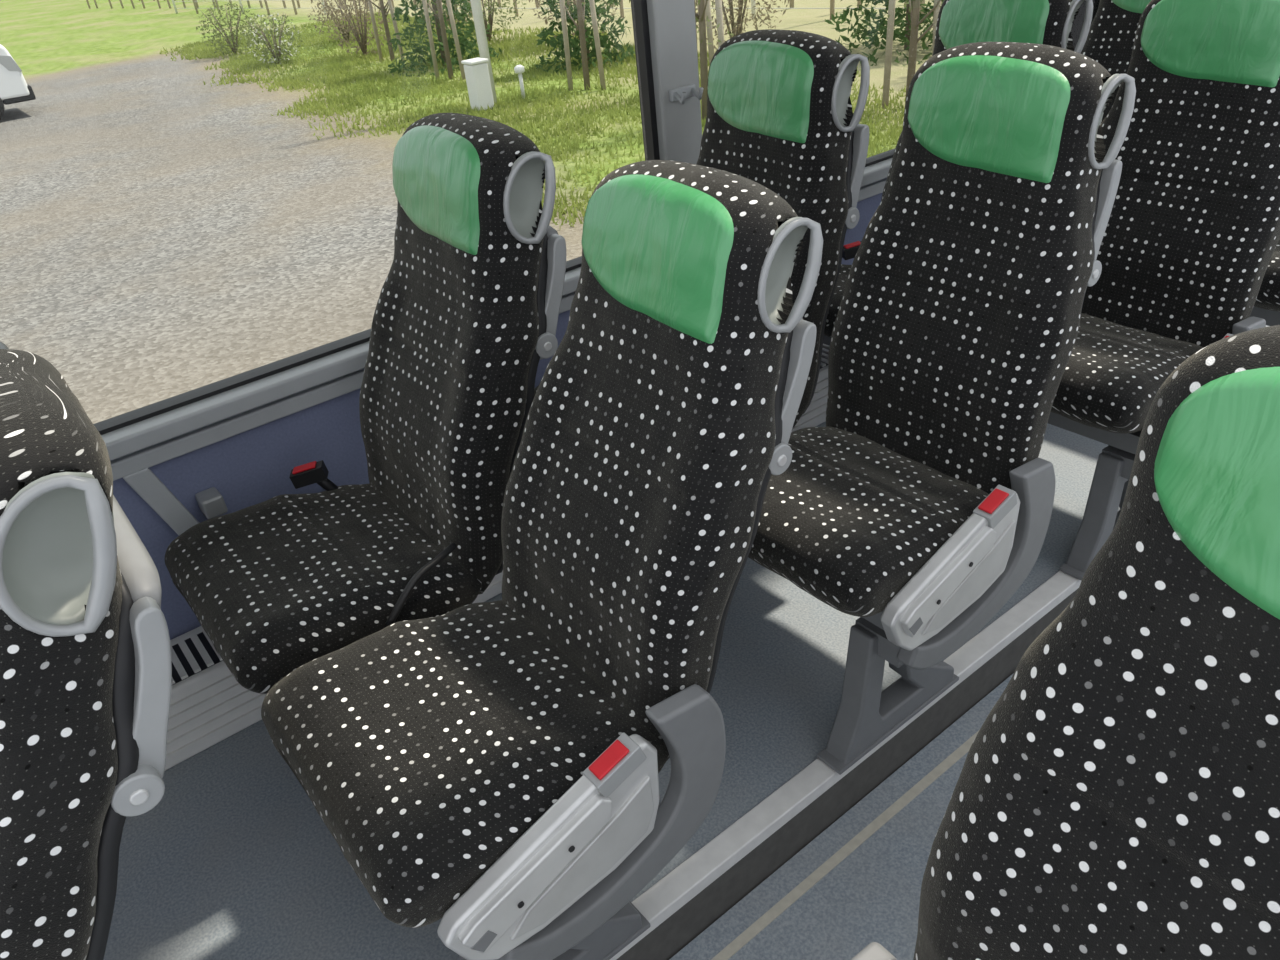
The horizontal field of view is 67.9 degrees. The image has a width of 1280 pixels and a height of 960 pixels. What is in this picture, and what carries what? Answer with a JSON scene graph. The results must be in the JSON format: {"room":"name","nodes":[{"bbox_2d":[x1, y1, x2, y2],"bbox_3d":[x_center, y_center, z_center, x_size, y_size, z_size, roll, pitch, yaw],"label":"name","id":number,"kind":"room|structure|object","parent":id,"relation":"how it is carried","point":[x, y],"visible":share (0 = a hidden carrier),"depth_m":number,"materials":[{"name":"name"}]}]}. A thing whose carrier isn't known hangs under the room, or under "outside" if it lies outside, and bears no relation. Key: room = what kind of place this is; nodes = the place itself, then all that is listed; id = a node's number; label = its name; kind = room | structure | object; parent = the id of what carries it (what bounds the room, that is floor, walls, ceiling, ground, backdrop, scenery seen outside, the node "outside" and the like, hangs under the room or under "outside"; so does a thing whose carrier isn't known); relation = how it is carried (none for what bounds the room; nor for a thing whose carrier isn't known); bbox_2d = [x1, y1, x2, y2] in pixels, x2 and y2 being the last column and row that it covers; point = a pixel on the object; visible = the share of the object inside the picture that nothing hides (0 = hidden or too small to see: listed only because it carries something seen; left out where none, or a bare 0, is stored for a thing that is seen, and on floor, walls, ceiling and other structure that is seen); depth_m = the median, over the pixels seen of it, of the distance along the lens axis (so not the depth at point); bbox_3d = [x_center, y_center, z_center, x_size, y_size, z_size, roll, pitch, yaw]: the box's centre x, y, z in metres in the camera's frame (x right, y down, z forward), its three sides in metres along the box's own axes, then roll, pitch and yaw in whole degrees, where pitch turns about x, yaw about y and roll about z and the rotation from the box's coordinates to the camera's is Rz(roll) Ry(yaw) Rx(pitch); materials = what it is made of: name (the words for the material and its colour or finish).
{"room":"vehicle interior","nodes":[
{"label":"vehicle interior","id":0,"kind":"room"},
{"bbox_2d":[164,113,565,693],"bbox_3d":[-0.488,-0.127,1.598,0.696,0.826,0.570,-27,37,-29],"label":"passenger seat","id":1,"kind":"object","parent":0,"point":[466,314],"visible":0.96,"depth_m":1.51,"materials":[{"name":"black fabric"}]},
{"bbox_2d":[164,484,481,693],"bbox_3d":[-0.549,0.156,1.629,0.407,0.152,0.450,-27,37,-29],"label":"seat cushion","id":2,"kind":"object","parent":1,"relation":"on","point":[277,585],"depth_m":1.54,"materials":[{"name":"black fabric"}]},
{"bbox_2d":[535,225,565,359],"bbox_3d":[-0.247,-0.355,1.626,0.111,0.196,0.386,-27,37,-29],"label":"tray","id":3,"kind":"object","parent":1,"relation":"on","point":[550,247],"depth_m":1.50,"materials":[{"name":"grey plastic"}]},
{"bbox_2d":[113,183,882,639],"bbox_3d":[0.721,-0.593,2.896,7.600,0.695,0.060,-27,37,-29],"label":"wall","id":4,"kind":"structure","parent":0,"point":[254,466],"depth_m":1.86,"materials":[{"name":"plastic"}]},
{"bbox_2d":[123,468,198,534],"bbox_3d":[-0.866,0.119,1.809,0.104,0.350,0.020,-27,37,-29],"label":"wall post","id":5,"kind":"object","parent":4,"relation":"attached to","point":[144,482],"depth_m":1.74,"materials":[{"name":"grey plastic"}]},
{"bbox_2d":[195,487,227,518],"bbox_3d":[-0.810,0.044,1.797,0.040,0.040,0.050,-27,37,-29],"label":"clip","id":6,"kind":"object","parent":4,"relation":"attached to","point":[212,504],"depth_m":1.78,"materials":[{"name":"grey plastic"}]},
{"bbox_2d":[94,148,894,434],"bbox_3d":[0.685,-0.915,2.694,7.600,0.008,0.040,-27,37,-29],"label":"window frame","id":7,"kind":"structure","parent":4,"relation":"in","point":[146,412],"depth_m":1.80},
{"bbox_2d":[101,158,891,480],"bbox_3d":[0.697,-0.891,2.693,7.600,0.034,0.095,-27,37,-29],"label":"window sill","id":8,"kind":"structure","parent":4,"relation":"attached to","point":[124,441],"depth_m":1.76,"materials":[{"name":"grey plastic"}]},
{"bbox_2d":[165,344,829,770],"bbox_3d":[0.844,-0.452,2.917,7.300,0.172,0.166,-27,37,-29],"label":"wall heater","id":9,"kind":"object","parent":4,"relation":"attached to","point":[208,705],"visible":0.02,"depth_m":1.81,"materials":[{"name":"grey plastic"}]},
{"bbox_2d":[1071,0,1099,49],"bbox_3d":[0.797,-1.374,2.553,1.764,0.900,0.006,-27,37,-29],"label":"window","id":10,"kind":"structure","parent":4,"relation":"in","point":[1077,25],"depth_m":3.06,"materials":[{"name":"clear glass"}]},
{"bbox_2d":[647,0,701,163],"bbox_3d":[0.066,-0.979,2.076,0.115,0.900,0.050,-27,37,-29],"label":"pillar","id":11,"kind":"structure","parent":0,"point":[672,24],"depth_m":2.10,"materials":[{"name":"grey plastic"}]},
{"bbox_2d":[631,0,659,160],"bbox_3d":[0.003,-0.964,2.054,0.016,0.890,0.035,-27,37,-29],"label":"seal","id":12,"kind":"object","parent":11,"relation":"attached to","point":[639,10],"depth_m":2.09,"materials":[{"name":"black rubber"}]},
{"bbox_2d":[669,84,702,103],"bbox_3d":[0.106,-0.855,2.108,0.070,0.030,0.047,-27,37,-29],"label":"coat hook","id":13,"kind":"object","parent":11,"relation":"attached to","point":[680,93],"visible":1,"depth_m":2.11,"materials":[{"name":"grey plastic"}]},
{"bbox_2d":[104,325,1267,959],"bbox_3d":[1.066,-0.161,2.690,7.600,0.120,0.970,-27,37,-29],"label":"floor","id":14,"kind":"structure","parent":0,"point":[235,860],"depth_m":1.68,"materials":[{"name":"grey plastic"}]},
{"bbox_2d":[617,588,1078,959],"bbox_3d":[1.381,0.050,2.353,7.600,0.140,0.040,-27,37,-29],"label":"platform side","id":15,"kind":"structure","parent":14,"relation":"attached to","point":[666,940],"depth_m":1.68,"materials":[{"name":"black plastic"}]},
{"bbox_2d":[0,349,171,959],"bbox_3d":[-0.743,0.454,0.930,0.712,1.035,0.578,-27,37,-29],"label":"passenger seat","id":16,"kind":"object","parent":15,"relation":"on","point":[86,664],"visible":1,"depth_m":0.76,"materials":[{"name":"black fabric"}]},
{"bbox_2d":[0,342,8,348],"bbox_3d":[-1.085,0.175,1.228,0.701,0.824,0.570,-27,37,-29],"label":"passenger seat","id":17,"kind":"object","parent":16,"relation":"on","point":[2,345],"visible":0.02,"depth_m":1.30,"materials":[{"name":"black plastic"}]},
{"bbox_2d":[111,495,171,816],"bbox_3d":[-0.525,0.128,0.921,0.115,0.195,0.386,-27,37,-29],"label":"tray","id":18,"kind":"object","parent":16,"relation":"on","point":[141,664],"depth_m":0.80,"materials":[{"name":"grey plastic"}]},
{"bbox_2d":[261,160,822,959],"bbox_3d":[-0.140,0.156,1.307,0.736,1.023,0.578,-27,37,-29],"label":"passenger seat","id":19,"kind":"object","parent":15,"relation":"on","point":[490,770],"visible":1,"depth_m":1.18,"materials":[{"name":"black fabric"}]},
{"bbox_2d":[261,600,668,927],"bbox_3d":[-0.243,0.339,1.282,0.407,0.152,0.450,-27,37,-29],"label":"seat cushion","id":20,"kind":"object","parent":19,"relation":"on","point":[429,750],"depth_m":1.21,"materials":[{"name":"black fabric"}]},
{"bbox_2d":[769,318,815,474],"bbox_3d":[0.082,-0.166,1.303,0.122,0.192,0.386,-27,37,-29],"label":"tray","id":21,"kind":"object","parent":19,"relation":"on","point":[792,341],"depth_m":1.17,"materials":[{"name":"grey plastic"}]},
{"bbox_2d":[610,571,1080,959],"bbox_3d":[1.374,-0.021,2.308,7.600,0.028,0.045,-27,37,-29],"label":"trim rail","id":22,"kind":"object","parent":15,"relation":"attached to","point":[687,880],"depth_m":1.60,"materials":[{"name":"grey metal"}]},
{"bbox_2d":[748,42,1135,774],"bbox_3d":[0.415,-0.138,1.643,0.665,1.057,0.578,-27,37,-29],"label":"passenger seat","id":23,"kind":"object","parent":15,"relation":"on","point":[923,501],"visible":0.88,"depth_m":1.53,"materials":[{"name":"black fabric"}]},
{"bbox_2d":[533,29,869,429],"bbox_3d":[0.081,-0.421,1.947,0.662,0.843,0.571,-27,37,-29],"label":"passenger seat","id":24,"kind":"object","parent":23,"relation":"attached to","point":[780,117],"visible":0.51,"depth_m":1.81,"materials":[{"name":"black fabric"}]},
{"bbox_2d":[845,124,868,228],"bbox_3d":[0.313,-0.653,1.964,0.100,0.200,0.386,-27,37,-29],"label":"tray","id":25,"kind":"object","parent":24,"relation":"on","point":[856,135],"depth_m":1.83,"materials":[{"name":"grey plastic"}]},
{"bbox_2d":[748,426,988,616],"bbox_3d":[0.341,0.045,1.644,0.407,0.152,0.450,-27,37,-29],"label":"seat cushion","id":26,"kind":"object","parent":23,"relation":"on","point":[857,515],"depth_m":1.53,"materials":[{"name":"black fabric"}]},
{"bbox_2d":[1088,160,1121,286],"bbox_3d":[0.622,-0.470,1.621,0.101,0.200,0.386,-27,37,-29],"label":"tray","id":27,"kind":"object","parent":23,"relation":"on","point":[1104,176],"depth_m":1.48,"materials":[{"name":"grey plastic"}]},
{"bbox_2d":[1048,0,1279,580],"bbox_3d":[0.997,-0.432,2.003,0.661,1.059,0.578,-27,37,-29],"label":"passenger seat","id":28,"kind":"object","parent":15,"relation":"on","point":[1191,236],"visible":0.56,"depth_m":1.91,"materials":[{"name":"black fabric"}]},
{"bbox_2d":[823,0,1092,345],"bbox_3d":[0.665,-0.715,2.309,0.662,0.843,0.571,-27,37,-29],"label":"passenger seat","id":29,"kind":"object","parent":28,"relation":"attached to","point":[959,22],"visible":0.17,"depth_m":2.17,"materials":[{"name":"green fabric"}]},
{"bbox_2d":[824,264,851,336],"bbox_3d":[0.618,-0.431,2.352,0.407,0.152,0.450,-27,37,-29],"label":"seat cushion","id":30,"kind":"object","parent":29,"relation":"on","point":[845,269],"depth_m":2.27,"materials":[{"name":"black fabric"}]},
{"bbox_2d":[1050,313,1203,433],"bbox_3d":[0.925,-0.249,2.006,0.407,0.152,0.450,-27,37,-29],"label":"seat cushion","id":31,"kind":"object","parent":28,"relation":"on","point":[1118,363],"depth_m":1.85,"materials":[{"name":"black fabric"}]},
{"bbox_2d":[1250,238,1279,325],"bbox_3d":[1.580,-0.726,2.365,0.661,1.059,0.578,-27,37,-29],"label":"passenger seat","id":32,"kind":"object","parent":15,"relation":"on","point":[1267,303],"visible":0.04,"depth_m":2.18,"materials":[{"name":"black fabric"}]},
{"bbox_2d":[1080,0,1150,122],"bbox_3d":[1.249,-1.008,2.671,0.662,0.843,0.571,-27,37,-29],"label":"passenger seat","id":33,"kind":"object","parent":32,"relation":"attached to","point":[1109,42],"visible":0.15,"depth_m":2.67,"materials":[{"name":"black fabric"}]},
{"bbox_2d":[669,673,1013,959],"bbox_3d":[1.877,0.384,1.825,7.600,0.040,1.545,-27,37,-29],"label":"floor","id":34,"kind":"structure","parent":0,"point":[873,894],"depth_m":1.59,"materials":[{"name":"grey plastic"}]},
{"bbox_2d":[711,731,978,959],"bbox_3d":[1.432,0.102,2.315,7.600,0.002,0.017,-27,37,-29],"label":"strip","id":35,"kind":"object","parent":34,"relation":"on","point":[862,836],"depth_m":1.64,"materials":[{"name":"grey metal"}]},
{"bbox_3d":[2.011,0.401,1.622,7.600,0.119,1.085,-27,37,-29],"label":"floor","id":36,"kind":"structure","parent":0,"visible":0},
{"bbox_2d":[851,325,1279,959],"bbox_3d":[0.339,0.486,0.666,0.674,1.053,0.578,-27,37,-29],"label":"passenger seat","id":37,"kind":"object","parent":36,"relation":"on","point":[1118,798],"visible":1,"depth_m":0.68,"materials":[{"name":"black fabric"}]},
{"label":"outside","id":38,"kind":"structure","parent":0,"visible":0},
{"bbox_2d":[0,0,941,423],"bbox_3d":[-12.326,-39.570,70.319,200.000,0.001,137.800,-27,37,-29],"label":"ground","id":39,"kind":"structure","parent":38,"point":[164,234],"depth_m":11.60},
{"bbox_2d":[0,44,35,119],"bbox_3d":[-14.415,-7.517,17.147,5.360,2.647,1.940,-27,37,-29],"label":"van","id":40,"kind":"object","parent":39,"relation":"on","point":[14,88],"visible":1,"depth_m":18.02,"materials":[{"name":"paint"}]},
{"bbox_2d":[196,2,259,54],"bbox_3d":[-10.263,-11.249,23.718,1.519,1.208,1.570,-27,37,-29],"label":"shrub","id":41,"kind":"object","parent":39,"relation":"on","point":[231,36],"visible":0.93,"depth_m":23.63,"materials":[{"name":"green plant"}]},
{"bbox_2d":[243,12,302,64],"bbox_3d":[-8.204,-9.865,21.258,1.346,1.127,1.313,-27,37,-29],"label":"flowering shrub","id":42,"kind":"object","parent":39,"relation":"on","point":[264,40],"visible":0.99,"depth_m":21.18,"materials":[{"name":"green plant"}]},
{"bbox_2d":[308,0,369,41],"bbox_3d":[-7.434,-11.594,23.635,1.578,1.332,1.591,-27,37,-29],"label":"shrub","id":43,"kind":"object","parent":39,"relation":"on","point":[322,1],"visible":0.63,"depth_m":23.59,"materials":[{"name":"green plant"}]},
{"bbox_2d":[322,0,389,57],"bbox_3d":[-6.188,-10.116,20.793,1.388,1.605,1.416,-27,37,-29],"label":"shrub","id":44,"kind":"object","parent":39,"relation":"on","point":[363,42],"visible":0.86,"depth_m":20.85,"materials":[{"name":"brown plant"}]},
{"bbox_2d":[367,0,403,61],"bbox_3d":[-5.448,-10.395,19.284,1.147,3.521,1.218,-27,37,-29],"label":"young tree","id":45,"kind":"object","parent":39,"relation":"on","point":[389,3],"visible":0.92,"depth_m":19.82,"materials":[{"name":"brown plant"}]},
{"bbox_2d":[412,0,465,79],"bbox_3d":[-3.593,-8.837,16.435,1.152,3.554,1.160,-13,33,-10],"label":"young tree","id":46,"kind":"object","parent":39,"relation":"on","point":[439,13],"visible":0.94,"depth_m":16.93,"materials":[{"name":"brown plant"}]},
{"bbox_2d":[386,0,503,76],"bbox_3d":[-4.036,-9.807,18.016,2.455,3.744,2.416,-27,37,-29],"label":"shrub","id":47,"kind":"object","parent":39,"relation":"on","point":[463,42],"visible":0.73,"depth_m":18.43,"materials":[{"name":"green plant"}]},
{"bbox_2d":[409,1,485,28],"bbox_3d":[-4.738,-11.892,23.143,1.967,1.854,2.027,-27,37,-29],"label":"shrub","id":48,"kind":"object","parent":39,"relation":"on","point":[448,19],"visible":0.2,"depth_m":23.30,"materials":[{"name":"green plant"}]},
{"bbox_2d":[461,57,494,110],"bbox_3d":[-2.426,-5.953,14.313,0.310,0.710,0.310,-27,37,-29],"label":"waste bin","id":49,"kind":"object","parent":39,"relation":"on","point":[476,70],"visible":0.91,"depth_m":14.20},
{"bbox_2d":[470,0,496,103],"bbox_3d":[-2.537,-7.979,13.507,0.150,5.000,0.150,-27,37,-29],"label":"sign pole","id":50,"kind":"object","parent":39,"relation":"on","point":[476,6],"visible":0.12,"depth_m":14.27,"materials":[{"name":"grey metal"}]},
{"bbox_2d":[443,0,525,40],"bbox_3d":[-3.464,-10.702,20.861,1.984,2.000,2.063,-27,37,-29],"label":"shrub","id":51,"kind":"object","parent":39,"relation":"on","point":[490,3],"visible":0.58,"depth_m":21.07,"materials":[{"name":"green plant"}]},
{"bbox_2d":[86,0,906,8],"bbox_3d":[-7.830,-18.925,34.927,49.242,1.807,7.865,23,43,39],"label":"stakes","id":52,"kind":"object","parent":39,"relation":"on","point":[213,1],"visible":0.56,"depth_m":37.37,"materials":[{"name":"brown wood"}]},
{"bbox_2d":[514,65,524,98],"bbox_3d":[-1.845,-6.185,14.777,0.160,0.500,0.160,-27,37,-29],"label":"garden lamp","id":53,"kind":"object","parent":39,"relation":"on","point":[519,69],"visible":0.91,"depth_m":14.70,"materials":[{"name":"white metal"}]},
{"bbox_2d":[160,11,905,226],"bbox_3d":[-3.920,-8.232,18.771,8.077,0.120,26.940,-22,35,-24],"label":"grass","id":54,"kind":"structure","parent":39,"relation":"on","point":[316,76],"depth_m":16.11,"materials":[{"name":"green plant"}]},
{"bbox_2d":[172,0,928,19],"bbox_3d":[-3.378,-13.185,24.879,44.001,1.900,0.089,23,43,39],"label":"wire fence","id":55,"kind":"object","parent":39,"relation":"on","point":[832,8],"visible":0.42,"depth_m":24.86,"materials":[{"name":"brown metal"}]},
{"bbox_2d":[529,0,617,38],"bbox_3d":[-1.323,-10.093,19.317,2.028,2.194,1.984,-27,37,-29],"label":"shrub","id":56,"kind":"object","parent":39,"relation":"on","point":[574,1],"visible":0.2,"depth_m":19.50,"materials":[{"name":"green plant"}]},
{"bbox_2d":[545,0,608,90],"bbox_3d":[-0.985,-7.624,14.165,1.241,3.410,1.193,-27,37,-29],"label":"young tree","id":57,"kind":"object","parent":39,"relation":"on","point":[581,13],"visible":0.98,"depth_m":14.68,"materials":[{"name":"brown plant"}]},
{"bbox_2d":[531,0,635,72],"bbox_3d":[-1.118,-8.962,16.366,2.057,3.543,1.931,14,38,30],"label":"shrub","id":58,"kind":"object","parent":39,"relation":"on","point":[573,43],"visible":0.71,"depth_m":16.85,"materials":[{"name":"green plant"}]},
{"bbox_2d":[694,0,713,63],"bbox_3d":[0.711,-7.447,13.332,1.105,3.667,1.200,-27,37,-29],"label":"young tree","id":59,"kind":"object","parent":39,"relation":"on","point":[708,7],"visible":0.12,"depth_m":13.72,"materials":[{"name":"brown plant"}]},
{"bbox_2d":[694,0,745,119],"bbox_3d":[0.660,-6.226,11.385,1.182,3.681,1.200,-27,37,-29],"label":"young tree","id":60,"kind":"object","parent":39,"relation":"on","point":[701,17],"visible":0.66,"depth_m":11.77,"materials":[{"name":"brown plant"}]},
{"bbox_2d":[695,0,789,49],"bbox_3d":[1.583,-8.473,16.170,1.970,2.236,2.037,-27,37,-29],"label":"shrub","id":61,"kind":"object","parent":39,"relation":"on","point":[735,30],"visible":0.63,"depth_m":16.36,"materials":[{"name":"green plant"}]},
{"bbox_2d":[825,0,943,65],"bbox_3d":[4.185,-8.738,14.302,2.949,4.398,2.992,-27,37,-29],"label":"shrub","id":62,"kind":"object","parent":39,"relation":"on","point":[904,36],"visible":0.43,"depth_m":14.97,"materials":[{"name":"green plant"}]},
{"bbox_2d":[864,0,940,108],"bbox_3d":[3.198,-6.184,10.873,1.177,3.663,1.149,-27,37,-29],"label":"young tree","id":63,"kind":"object","parent":39,"relation":"on","point":[914,10],"visible":0.72,"depth_m":11.44,"materials":[{"name":"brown plant"}]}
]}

